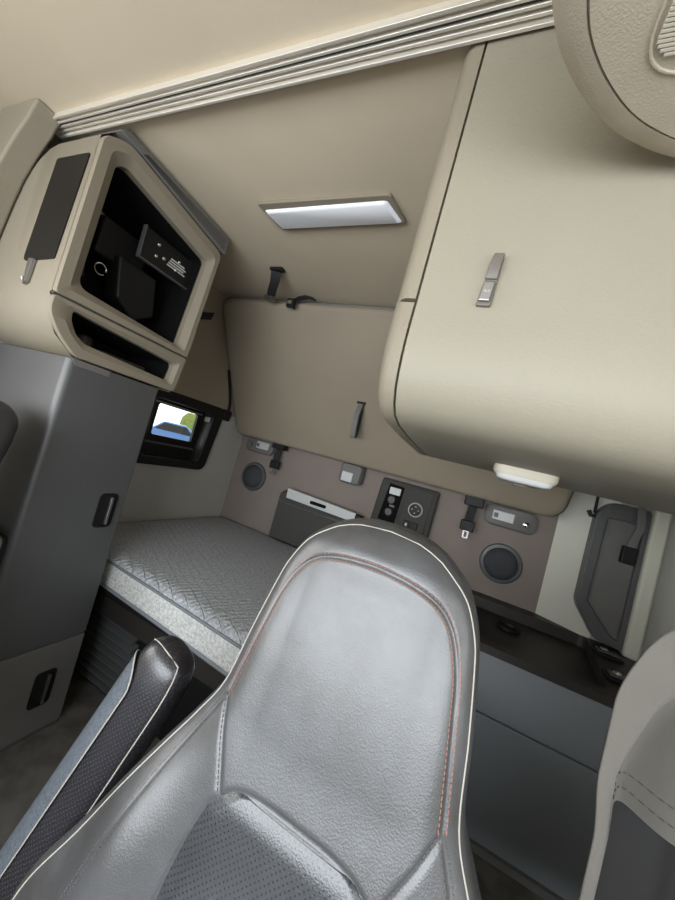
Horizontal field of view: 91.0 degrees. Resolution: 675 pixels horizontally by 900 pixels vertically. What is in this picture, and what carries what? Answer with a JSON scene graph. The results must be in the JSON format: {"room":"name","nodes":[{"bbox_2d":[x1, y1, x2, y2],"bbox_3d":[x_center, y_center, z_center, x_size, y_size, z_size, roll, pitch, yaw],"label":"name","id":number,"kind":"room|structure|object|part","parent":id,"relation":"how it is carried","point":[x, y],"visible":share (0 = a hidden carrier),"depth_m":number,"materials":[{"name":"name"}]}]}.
{"room":"vehicle interior","nodes":[
{"label":"vehicle interior","id":0,"kind":"room"},
{"bbox_2d":[0,107,242,522],"bbox_3d":[-1.067,-0.025,1.726,0.050,1.980,1.600,14,-3,23],"label":"wall","id":1,"kind":"structure","parent":0,"point":[155,492],"depth_m":2.09,"materials":[{"name":"grey plastic"}]},
{"bbox_2d":[0,98,59,235],"bbox_3d":[-1.022,-0.810,1.028,0.207,0.500,0.068,14,-3,23],"label":"trim","id":2,"kind":"structure","parent":1,"relation":"attached to","point":[27,128],"depth_m":1.02,"materials":[{"name":"beige plastic"}]},
{"bbox_2d":[0,130,228,391],"bbox_3d":[-0.830,-0.638,1.234,0.439,0.692,0.504,14,-3,23],"label":"upper cabinet","id":3,"kind":"object","parent":1,"relation":"attached to","point":[53,220],"visible":0.94,"depth_m":1.05,"materials":[{"name":"beige plastic"}]},
{"bbox_2d":[21,258,36,284],"bbox_3d":[-0.904,-0.522,0.965,0.024,0.078,0.019,14,-3,23],"label":"coat hook","id":4,"kind":"object","parent":3,"relation":"attached to","point":[31,262],"visible":1,"depth_m":0.96,"materials":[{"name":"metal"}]},
{"bbox_2d":[93,262,106,275],"bbox_3d":[-0.771,-0.588,1.078,0.005,0.041,0.041,14,-3,23],"label":"ring","id":5,"kind":"object","parent":3,"relation":"hanging from","point":[96,262],"visible":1,"depth_m":1.07,"materials":[{"name":"silver metal"}]},
{"bbox_2d":[77,334,144,370],"bbox_3d":[-0.810,-0.347,1.183,0.080,0.051,0.224,14,-3,23],"label":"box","id":6,"kind":"object","parent":3,"relation":"in","point":[86,339],"visible":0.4,"depth_m":1.10,"materials":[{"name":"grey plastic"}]},
{"bbox_2d":[91,215,193,320],"bbox_3d":[-0.736,-0.645,1.253,0.121,0.326,0.337,14,-3,23],"label":"radio mount","id":7,"kind":"object","parent":3,"relation":"attached to","point":[129,290],"visible":0.94,"depth_m":1.20,"materials":[{"name":"black plastic"}]},
{"bbox_3d":[-0.773,-0.719,1.188,0.030,0.130,0.170,14,-3,23],"label":"arm","id":8,"kind":"part","parent":7,"relation":"part of","materials":[{"name":"black plastic"}]},
{"bbox_3d":[-0.647,-0.727,1.281,0.010,0.117,0.243,14,-3,23],"label":"plate","id":9,"kind":"part","parent":7,"relation":"part of","materials":[{"name":"black plastic"}]},
{"bbox_2d":[136,390,223,469],"bbox_3d":[-0.939,-0.114,1.952,0.093,0.421,0.564,14,-3,23],"label":"window","id":10,"kind":"structure","parent":1,"relation":"in","point":[155,449],"depth_m":1.99,"materials":[{"name":"black plastic"}]},
{"bbox_3d":[-0.977,-0.120,1.954,0.020,0.350,0.460,14,-3,23],"label":"sash","id":11,"kind":"part","parent":10,"relation":"part of","materials":[{"name":"black plastic"}]},
{"bbox_3d":[-0.929,-0.248,1.944,0.015,0.010,0.360,14,-3,23],"label":"sash rail","id":12,"kind":"part","parent":10,"relation":"part of","materials":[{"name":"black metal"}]},
{"bbox_2d":[172,285,234,416],"bbox_3d":[-0.761,-0.606,2.016,0.004,0.675,1.005,14,-3,23],"label":"trim","id":13,"kind":"structure","parent":1,"relation":"attached to","point":[203,377],"depth_m":1.99,"materials":[{"name":"beige plastic"}]},
{"bbox_2d":[200,311,231,420],"bbox_3d":[-0.760,-0.510,2.050,0.025,0.584,0.495,14,-3,23],"label":"strap","id":14,"kind":"object","parent":1,"relation":"attached to","point":[205,315],"visible":0.81,"depth_m":2.20,"materials":[{"name":"black"}]},
{"bbox_2d":[0,0,487,306],"bbox_3d":[0.156,-0.783,0.735,2.850,0.050,2.850,14,-3,23],"label":"ceiling","id":15,"kind":"structure","parent":0,"point":[381,128],"depth_m":0.85,"materials":[{"name":"fabric"}]},
{"bbox_2d":[264,267,284,301],"bbox_3d":[-0.316,-0.812,1.630,0.070,0.072,0.261,16,-2,-17],"label":"strap","id":16,"kind":"object","parent":15,"relation":"attached to","point":[276,272],"visible":1,"depth_m":1.58,"materials":[{"name":"black fabric"}]},
{"bbox_2d":[53,0,553,139],"bbox_3d":[0.167,-0.746,0.591,2.402,0.026,0.055,14,-3,23],"label":"track","id":17,"kind":"object","parent":15,"relation":"attached to","point":[450,24],"visible":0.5,"depth_m":0.67,"materials":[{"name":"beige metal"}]},
{"bbox_2d":[258,191,405,229],"bbox_3d":[-0.028,-0.783,1.100,0.505,0.019,0.120,14,-3,23],"label":"recessed light","id":18,"kind":"object","parent":15,"relation":"in","point":[374,208],"visible":1,"depth_m":1.07,"materials":[{"name":"beige plastic"}]},
{"bbox_2d":[0,670,543,899],"bbox_3d":[-0.529,1.117,0.284,2.650,0.050,3.650,14,-3,23],"label":"floor","id":19,"kind":"structure","parent":0,"point":[26,766],"depth_m":1.08,"materials":[{"name":"carpet"}]},
{"bbox_2d":[0,401,17,463],"bbox_3d":[-1.222,0.337,0.538,0.806,1.104,0.819,14,-3,23],"label":"passenger seat","id":20,"kind":"object","parent":19,"relation":"on","point":[8,417],"visible":1,"depth_m":0.84,"materials":[{"name":"grey leather"}]},
{"bbox_2d":[0,343,157,751],"bbox_3d":[-1.092,0.312,1.177,0.444,1.274,0.309,14,-3,23],"label":"closet","id":21,"kind":"object","parent":19,"relation":"on","point":[67,468],"visible":1,"depth_m":1.07,"materials":[{"name":"grey plastic"}]},
{"bbox_2d":[0,533,6,561],"bbox_3d":[-1.034,0.290,0.973,0.155,0.120,0.020,14,-3,23],"label":"switch plate","id":22,"kind":"object","parent":21,"relation":"attached to","point":[3,539],"visible":1,"depth_m":0.95,"materials":[{"name":"black plastic"}]},
{"bbox_3d":[-1.007,0.813,1.131,0.005,0.124,0.064,14,-3,23],"label":"handle","id":23,"kind":"part","parent":21,"relation":"part of","materials":[{"name":"black plastic"}]},
{"bbox_3d":[-1.222,0.757,1.161,0.430,0.315,0.309,14,-3,23],"label":"door","id":24,"kind":"part","parent":21,"relation":"part of","materials":[{"name":"grey plastic"}]},
{"bbox_3d":[-0.829,0.215,1.186,0.005,0.124,0.064,14,-3,23],"label":"handle","id":25,"kind":"part","parent":21,"relation":"part of","materials":[{"name":"black plastic"}]},
{"bbox_2d":[74,585,225,740],"bbox_3d":[-0.415,0.936,1.622,1.633,0.466,1.048,14,-3,23],"label":"storage unit","id":26,"kind":"object","parent":19,"relation":"on","point":[114,631],"visible":0.21,"depth_m":1.33,"materials":[{"name":"black plastic"}]},
{"bbox_3d":[-0.549,0.716,1.182,1.633,0.085,0.040,14,-3,23],"label":"rail","id":27,"kind":"part","parent":26,"relation":"part of","materials":[{"name":"grey plastic"}]},
{"bbox_2d":[100,517,296,676],"bbox_3d":[-0.346,0.644,1.599,1.630,0.129,1.110,14,-3,23],"label":"mattress","id":28,"kind":"object","parent":26,"relation":"on","point":[205,582],"visible":0.44,"depth_m":1.31,"materials":[{"name":"fabric"}]},
{"bbox_2d":[10,518,481,899],"bbox_3d":[-0.174,0.613,0.225,0.806,1.104,0.819,14,-3,23],"label":"seat","id":29,"kind":"object","parent":19,"relation":"on","point":[331,760],"visible":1,"depth_m":0.46,"materials":[{"name":"grey leather"}]},
{"bbox_2d":[0,635,194,899],"bbox_3d":[-0.479,0.629,0.605,0.286,0.592,0.129,16,-2,-3],"label":"armrest","id":30,"kind":"object","parent":29,"relation":"attached to","point":[119,733],"visible":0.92,"depth_m":0.59,"materials":[{"name":"black leather"}]},
{"bbox_3d":[-0.120,0.649,0.371,0.292,0.349,0.094,14,-3,23],"label":"perforated panel","id":31,"kind":"part","parent":29,"relation":"part of","materials":[{"name":"leather"}]},
{"bbox_2d":[466,589,635,899],"bbox_3d":[0.849,1.141,1.359,0.903,0.725,0.558,14,-3,23],"label":"base cabinet","id":32,"kind":"object","parent":19,"relation":"on","point":[545,701],"visible":0.56,"depth_m":1.16,"materials":[{"name":"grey plastic"}]},
{"bbox_2d":[590,645,624,663],"bbox_3d":[1.125,0.844,1.383,0.100,0.027,0.070,14,-3,23],"label":"lid latch","id":33,"kind":"object","parent":32,"relation":"on","point":[602,651],"visible":1,"depth_m":1.37,"materials":[{"name":"black plastic"}]},
{"bbox_2d":[574,504,651,650],"bbox_3d":[1.228,0.552,1.500,0.200,0.619,0.049,14,-3,23],"label":"storage pocket","id":34,"kind":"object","parent":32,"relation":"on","point":[605,589],"depth_m":1.49,"materials":[{"name":"grey plastic"}]},
{"bbox_2d":[587,497,599,517],"bbox_3d":[1.212,0.256,1.558,0.058,0.123,0.031,14,-3,23],"label":"hook","id":35,"kind":"object","parent":34,"relation":"hanging from","point":[595,510],"visible":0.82,"depth_m":1.56,"materials":[{"name":"black plastic"}]},
{"bbox_3d":[1.222,0.247,1.563,0.012,0.101,0.017,14,-3,23],"label":"cord","id":36,"kind":"part","parent":35,"relation":"part of","materials":[{"name":"black plastic"}]},
{"bbox_3d":[1.234,0.572,1.504,0.137,0.512,0.025,14,-3,23],"label":"blackout panel","id":37,"kind":"part","parent":34,"relation":"part of","materials":[{"name":"grey plastic"}]},
{"bbox_2d":[618,507,646,565],"bbox_3d":[1.297,0.375,1.451,0.060,0.255,0.030,14,-3,23],"label":"strap","id":38,"kind":"object","parent":34,"relation":"hanging from","point":[628,553],"visible":1,"depth_m":1.44,"materials":[{"name":"grey fabric"}]},
{"bbox_2d":[601,668,625,683],"bbox_3d":[1.030,0.828,1.206,0.100,0.027,0.070,14,-3,23],"label":"lid latch","id":39,"kind":"object","parent":32,"relation":"on","point":[615,676],"visible":0.64,"depth_m":1.20,"materials":[{"name":"black plastic"}]},
{"bbox_2d":[619,509,672,660],"bbox_3d":[1.419,0.287,1.457,0.058,1.260,0.074,14,-3,23],"label":"trim","id":40,"kind":"structure","parent":32,"relation":"on","point":[660,521],"depth_m":1.42,"materials":[{"name":"beige plastic"}]},
{"bbox_2d":[579,629,674,899],"bbox_3d":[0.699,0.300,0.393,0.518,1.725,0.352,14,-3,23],"label":"seat","id":41,"kind":"object","parent":19,"relation":"on","point":[632,852],"visible":1,"depth_m":0.53,"materials":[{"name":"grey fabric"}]},
{"bbox_2d":[220,435,558,612],"bbox_3d":[0.393,0.389,1.984,2.650,1.980,0.050,14,-3,23],"label":"wall","id":42,"kind":"structure","parent":0,"point":[311,474],"depth_m":2.02,"materials":[{"name":"beige fabric"}]},
{"bbox_2d":[241,462,265,490],"bbox_3d":[-0.602,0.188,2.365,0.204,0.204,0.024,14,-3,23],"label":"speaker","id":43,"kind":"object","parent":42,"relation":"attached to","point":[253,477],"visible":1,"depth_m":2.35},
{"bbox_2d":[244,465,261,487],"bbox_3d":[-0.604,0.187,2.361,0.160,0.160,0.014,14,-3,23],"label":"grille","id":44,"kind":"object","parent":43,"relation":"attached to","point":[252,473],"depth_m":2.35,"materials":[{"name":"grey plastic"}]},
{"bbox_2d":[246,436,274,455],"bbox_3d":[-0.553,-0.035,2.366,0.230,0.115,0.050,14,-3,23],"label":"reading lamp","id":45,"kind":"object","parent":42,"relation":"attached to","point":[264,447],"visible":0.88,"depth_m":2.34,"materials":[{"name":"grey plastic"}]},
{"bbox_2d":[269,488,362,547],"bbox_3d":[-0.140,0.469,2.092,0.580,0.342,0.116,14,-3,23],"label":"pocket","id":46,"kind":"object","parent":42,"relation":"attached to","point":[298,515],"visible":0.68,"depth_m":2.09,"materials":[{"name":"grey plastic"}]},
{"bbox_2d":[339,462,366,485],"bbox_3d":[0.091,0.144,2.065,0.145,0.138,0.087,14,-3,23],"label":"reading lamp","id":47,"kind":"object","parent":42,"relation":"attached to","point":[352,474],"visible":0.94,"depth_m":2.03,"materials":[{"name":"grey plastic"}]},
{"bbox_2d":[223,297,573,515],"bbox_3d":[0.211,-0.298,1.806,2.011,0.785,0.542,14,-3,23],"label":"bunk","id":48,"kind":"object","parent":42,"relation":"attached to","point":[299,374],"visible":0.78,"depth_m":1.85,"materials":[{"name":"beige plastic"}]},
{"bbox_2d":[269,443,287,474],"bbox_3d":[-0.408,0.042,2.248,0.095,0.255,0.060,14,-3,23],"label":"strap","id":49,"kind":"object","parent":48,"relation":"hanging from","point":[274,464],"visible":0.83,"depth_m":2.24,"materials":[{"name":"black fabric"}]},
{"bbox_2d":[286,295,315,307],"bbox_3d":[-0.187,-0.751,1.690,0.155,0.061,0.039,14,-3,23],"label":"strap","id":50,"kind":"object","parent":48,"relation":"attached to","point":[291,302],"visible":1,"depth_m":1.69,"materials":[{"name":"black fabric"}]},
{"bbox_2d":[350,401,365,437],"bbox_3d":[0.109,-0.165,1.804,0.050,0.196,0.050,14,-3,23],"label":"loop","id":51,"kind":"object","parent":48,"relation":"hanging from","point":[357,416],"visible":1,"depth_m":1.79,"materials":[{"name":"grey fabric"}]},
{"bbox_2d":[459,495,484,538],"bbox_3d":[0.709,0.345,1.763,0.095,0.255,0.060,14,-3,23],"label":"strap","id":52,"kind":"object","parent":48,"relation":"hanging from","point":[467,524],"visible":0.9,"depth_m":1.75,"materials":[{"name":"black fabric"}]},
{"bbox_2d":[371,477,439,537],"bbox_3d":[0.382,0.350,1.934,0.349,0.314,0.062,14,-3,23],"label":"control panel","id":53,"kind":"object","parent":42,"relation":"attached to","point":[410,506],"visible":0.74,"depth_m":1.92,"materials":[{"name":"grey plastic"}]},
{"bbox_3d":[0.297,0.361,1.938,0.055,0.055,0.012,14,-3,23],"label":"knob","id":54,"kind":"part","parent":53,"relation":"part of","materials":[{"name":"grey plastic"}]},
{"bbox_3d":[0.316,0.291,1.941,0.055,0.055,0.012,14,-3,23],"label":"knob","id":55,"kind":"part","parent":53,"relation":"part of","materials":[{"name":"grey plastic"}]},
{"bbox_2d":[402,520,409,527],"bbox_3d":[0.392,0.424,1.897,0.036,0.045,0.010,14,-3,23],"label":"rocker switch","id":56,"kind":"object","parent":53,"relation":"attached to","point":[405,523],"depth_m":1.89,"materials":[{"name":"black plastic"}]},
{"bbox_2d":[410,522,417,530],"bbox_3d":[0.432,0.434,1.880,0.036,0.045,0.010,14,-3,23],"label":"rocker switch","id":57,"kind":"object","parent":53,"relation":"attached to","point":[413,525],"depth_m":1.88,"materials":[{"name":"black plastic"}]},
{"bbox_2d":[479,543,521,583],"bbox_3d":[0.851,0.594,1.733,0.204,0.204,0.024,14,-3,23],"label":"speaker","id":58,"kind":"object","parent":42,"relation":"attached to","point":[500,563],"visible":1,"depth_m":1.73},
{"bbox_2d":[484,548,517,579],"bbox_3d":[0.849,0.593,1.728,0.160,0.160,0.014,14,-3,23],"label":"grille","id":59,"kind":"object","parent":58,"relation":"attached to","point":[499,563],"depth_m":1.72,"materials":[{"name":"grey plastic"}]},
{"bbox_2d":[484,503,537,534],"bbox_3d":[0.903,0.359,1.734,0.250,0.114,0.050,14,-3,23],"label":"reading lamp","id":60,"kind":"object","parent":42,"relation":"attached to","point":[509,518],"visible":1,"depth_m":1.72,"materials":[{"name":"grey plastic"}]},
{"bbox_3d":[0.962,0.384,1.692,0.032,0.032,0.012,14,-3,23],"label":"knob","id":61,"kind":"part","parent":60,"relation":"part of","materials":[{"name":"silver metal"}]},
{"bbox_2d":[535,491,621,637],"bbox_3d":[1.227,0.261,1.610,0.210,1.320,0.070,14,-3,23],"label":"trim","id":62,"kind":"structure","parent":42,"relation":"attached to","point":[556,604],"depth_m":1.62,"materials":[{"name":"beige plastic"}]},
{"bbox_2d":[590,503,674,655],"bbox_3d":[1.443,0.317,1.520,0.350,1.320,0.065,14,-3,23],"label":"trim","id":63,"kind":"structure","parent":42,"relation":"attached to","point":[661,620],"depth_m":1.45,"materials":[{"name":"grey plastic"}]},
{"bbox_3d":[1.255,0.574,0.722,0.050,1.980,1.600,14,-3,23],"label":"wall","id":64,"kind":"structure","parent":0,"visible":0},
{"bbox_2d":[469,837,564,899],"bbox_3d":[0.657,1.439,1.090,0.905,0.025,0.015,14,-3,23],"label":"baseboard","id":65,"kind":"structure","parent":64,"relation":"attached to","point":[501,864],"depth_m":1.11,"materials":[{"name":"grey plastic"}]},
{"bbox_2d":[378,25,674,514],"bbox_3d":[0.750,-0.234,0.627,1.146,0.696,0.606,14,-3,23],"label":"upper cabinet","id":66,"kind":"object","parent":64,"relation":"attached to","point":[532,327],"visible":1,"depth_m":0.51,"materials":[{"name":"beige plastic"}]},
{"bbox_3d":[0.195,-0.128,0.837,0.041,0.214,0.592,14,-3,23],"label":"edge trim","id":67,"kind":"part","parent":66,"relation":"part of","materials":[{"name":"beige plastic"}]},
{"bbox_3d":[0.265,-0.466,0.796,0.040,0.493,0.470,14,-3,23],"label":"edge trim","id":68,"kind":"part","parent":66,"relation":"part of","materials":[{"name":"beige plastic"}]},
{"bbox_3d":[0.238,-0.263,0.517,0.023,0.084,0.007,14,-3,23],"label":"handle","id":69,"kind":"part","parent":66,"relation":"part of","materials":[{"name":"grey plastic"}]},
{"bbox_2d":[493,463,558,489],"bbox_3d":[0.444,0.067,0.795,0.136,0.039,0.085,14,-3,23],"label":"reading lamp","id":70,"kind":"object","parent":66,"relation":"attached to","point":[520,477],"visible":0.99,"depth_m":0.76,"materials":[{"name":"beige plastic"}]},
{"bbox_2d":[552,0,674,156],"bbox_3d":[0.304,-0.469,0.062,0.401,0.100,0.832,14,-3,23],"label":"console","id":71,"kind":"object","parent":66,"relation":"attached to","point":[619,55],"visible":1,"depth_m":0.35,"materials":[{"name":"beige plastic"}]},
{"bbox_3d":[0.292,-0.426,0.060,0.334,0.007,0.764,14,-3,23],"label":"underside panel","id":72,"kind":"part","parent":71,"relation":"part of","materials":[{"name":"beige plastic"}]},
{"label":"outside","id":73,"kind":"structure","parent":0,"visible":0},
{"bbox_3d":[-15.989,-1.040,17.298,37.600,0.100,40.000,14,-3,23],"label":"ground","id":74,"kind":"structure","parent":73,"visible":0},
{"bbox_2d":[151,421,191,440],"bbox_3d":[-11.286,-0.881,22.278,4.245,1.999,1.980,17,-3,-26],"label":"car","id":75,"kind":"object","parent":74,"relation":"on","point":[165,428],"visible":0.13,"depth_m":21.48,"materials":[{"name":"blue paint"}]},
{"bbox_2d":[179,413,195,430],"bbox_3d":[-12.582,-1.402,29.590,3.350,3.406,2.936,14,-3,23],"label":"bush","id":76,"kind":"object","parent":74,"relation":"on","point":[188,419],"visible":0.1,"depth_m":28.50,"materials":[{"name":"green plant"}]}
]}

